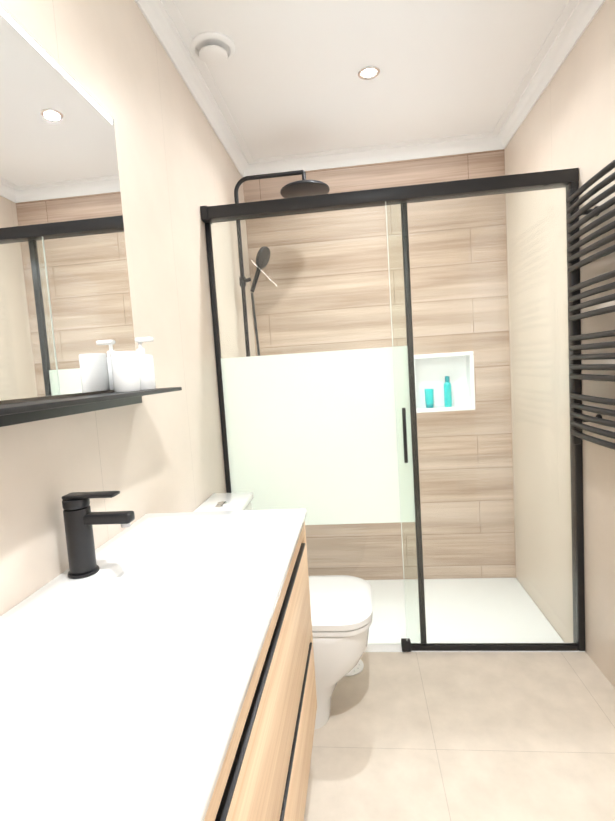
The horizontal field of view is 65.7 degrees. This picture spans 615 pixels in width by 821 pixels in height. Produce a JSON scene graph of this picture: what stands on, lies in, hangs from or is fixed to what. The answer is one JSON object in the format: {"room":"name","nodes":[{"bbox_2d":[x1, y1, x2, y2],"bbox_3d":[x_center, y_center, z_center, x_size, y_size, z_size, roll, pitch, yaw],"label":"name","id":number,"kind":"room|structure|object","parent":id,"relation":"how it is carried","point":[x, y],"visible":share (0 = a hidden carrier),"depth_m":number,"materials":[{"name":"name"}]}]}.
{"room":"bathroom","nodes":[
{"label":"bathroom","id":0,"kind":"room"},
{"bbox_2d":[0,0,255,615],"bbox_3d":[-0.536,0.096,1.257,0.120,2.770,3.660,-3,5,6],"label":"wall","id":1,"kind":"structure","parent":0,"point":[160,452],"depth_m":1.43,"materials":[{"name":"beige paint"}]},
{"bbox_2d":[0,5,135,400],"bbox_3d":[-0.540,-0.363,0.785,0.022,0.695,0.970,-3,5,6],"label":"led mirror","id":2,"kind":"object","parent":1,"relation":"attached to","point":[66,322],"visible":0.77,"depth_m":0.96,"materials":[{"name":"clear mirror"}]},
{"bbox_2d":[0,337,181,426],"bbox_3d":[-0.468,-0.063,0.818,0.124,0.173,1.035,-3,5,6],"label":"shelf","id":3,"kind":"object","parent":1,"relation":"attached to","point":[133,375],"visible":1,"depth_m":1.11,"materials":[{"name":"black metal"}]},
{"bbox_2d":[129,337,155,390],"bbox_3d":[-0.425,-0.121,1.230,0.063,0.134,0.058,-3,5,6],"label":"dispenser","id":4,"kind":"object","parent":3,"relation":"on","point":[146,362],"depth_m":1.21,"materials":[{"name":"white ceramic"}]},
{"bbox_2d":[0,491,316,820],"bbox_3d":[-0.267,0.527,0.835,0.455,0.731,1.006,-3,5,6],"label":"bathroom vanity","id":5,"kind":"object","parent":1,"relation":"attached to","point":[157,666],"visible":1,"depth_m":0.70,"materials":[{"name":"brown wood"}]},
{"bbox_2d":[61,491,134,578],"bbox_3d":[-0.408,0.240,0.934,0.141,0.160,0.058,-3,5,6],"label":"tap","id":6,"kind":"object","parent":5,"relation":"on","point":[79,520],"depth_m":0.92,"materials":[{"name":"black metal"}]},
{"bbox_2d":[135,0,254,177],"bbox_3d":[-0.522,-1.258,1.128,0.092,0.066,3.428,-3,5,6],"label":"crown molding","id":7,"kind":"structure","parent":1,"relation":"attached to","point":[165,21],"depth_m":1.90,"materials":[{"name":"white paint"}]},
{"bbox_2d":[234,170,329,356],"bbox_3d":[-0.112,-0.525,2.477,0.524,1.373,0.380,-3,5,6],"label":"shower column","id":8,"kind":"structure","parent":1,"relation":"attached to","point":[302,187],"depth_m":2.43,"materials":[{"name":"black metal"}]},
{"bbox_2d":[174,0,567,158],"bbox_3d":[0.175,-1.385,1.044,1.740,0.120,3.660,-3,5,6],"label":"ceiling","id":9,"kind":"structure","parent":0,"point":[287,80],"depth_m":1.94,"materials":[{"name":"white paint"}]},
{"bbox_2d":[190,32,234,64],"bbox_3d":[-0.352,-1.336,1.775,0.164,0.036,0.164,-3,5,6],"label":"ceiling vent","id":10,"kind":"object","parent":9,"relation":"in","point":[215,48],"visible":1,"depth_m":1.75,"materials":[{"name":"white paint"}]},
{"bbox_2d":[358,65,379,79],"bbox_3d":[0.257,-1.409,1.988,0.092,0.006,0.092,-3,5,6],"label":"recessed light","id":11,"kind":"object","parent":9,"relation":"in","point":[369,72],"visible":1,"depth_m":1.98,"materials":[{"name":"silver metal"}]},
{"bbox_2d":[243,149,515,579],"bbox_3d":[0.450,-0.113,2.922,1.500,2.770,0.120,-3,5,6],"label":"wall","id":12,"kind":"structure","parent":0,"point":[484,164],"depth_m":2.83,"materials":[{"name":"brown wood"}]},
{"bbox_2d":[255,132,490,174],"bbox_3d":[0.363,-1.452,2.703,1.290,0.066,0.092,-3,5,6],"label":"crown molding","id":13,"kind":"structure","parent":12,"relation":"attached to","point":[471,143],"depth_m":2.71,"materials":[{"name":"white paint"}]},
{"bbox_2d":[414,351,474,412],"bbox_3d":[0.808,-0.170,2.867,0.360,0.345,0.103,-3,5,6],"label":"wall niche","id":14,"kind":"object","parent":12,"relation":"attached to","point":[445,376],"depth_m":2.90,"materials":[{"name":"white paint"}]},
{"bbox_2d":[304,652,614,820],"bbox_3d":[0.296,1.326,0.776,1.740,0.300,2.650,-3,5,6],"label":"floor","id":15,"kind":"structure","parent":0,"point":[464,736],"depth_m":1.57,"materials":[{"name":"beige tile"}]},
{"bbox_2d":[193,492,372,729],"bbox_3d":[-0.074,0.720,1.752,0.619,0.782,0.380,-3,5,6],"label":"toilet","id":16,"kind":"object","parent":15,"relation":"on","point":[341,612],"visible":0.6,"depth_m":1.63,"materials":[{"name":"white ceramic"}]},
{"bbox_2d":[345,659,363,675],"bbox_3d":[0.169,1.073,2.002,0.136,0.007,0.136,-3,5,6],"label":"drain cover","id":17,"kind":"object","parent":15,"relation":"on","point":[357,668],"visible":0.23,"depth_m":1.97,"materials":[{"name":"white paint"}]},
{"bbox_2d":[504,0,614,687],"bbox_3d":[1.072,0.007,1.082,0.120,2.770,3.660,-3,5,6],"label":"wall","id":18,"kind":"structure","parent":0,"point":[568,122],"depth_m":2.08,"materials":[{"name":"beige tile"}]},
{"bbox_2d":[487,0,605,150],"bbox_3d":[0.884,-1.336,0.975,0.092,0.066,3.428,-3,5,6],"label":"crown molding","id":19,"kind":"structure","parent":18,"relation":"attached to","point":[576,15],"depth_m":1.97,"materials":[{"name":"white paint"}]},
{"bbox_2d":[566,160,614,449],"bbox_3d":[0.997,-0.321,1.554,0.094,0.950,0.534,-3,5,6],"label":"towel radiator","id":20,"kind":"object","parent":18,"relation":"attached to","point":[575,286],"visible":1,"depth_m":1.63,"materials":[{"name":"black metal"}]},
{"label":"outside","id":21,"kind":"structure","parent":0,"visible":0},
{"bbox_3d":[0.487,1.209,2.593,1.740,0.194,1.010,-3,5,6],"label":"floor","id":22,"kind":"structure","parent":21,"visible":0},
{"bbox_2d":[364,578,584,651],"bbox_3d":[0.471,1.063,2.520,1.496,0.109,0.888,-3,5,6],"label":"shower tray","id":23,"kind":"object","parent":22,"relation":"on","point":[385,605],"depth_m":2.50,"materials":[{"name":"white ceramic"}]},
{"bbox_2d":[200,168,584,651],"bbox_3d":[0.361,0.076,2.011,1.497,1.953,0.086,-3,5,6],"label":"screen","id":24,"kind":"object","parent":23,"relation":"on","point":[324,437],"visible":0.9,"depth_m":2.05,"materials":[{"name":"clear glass"}]}
]}

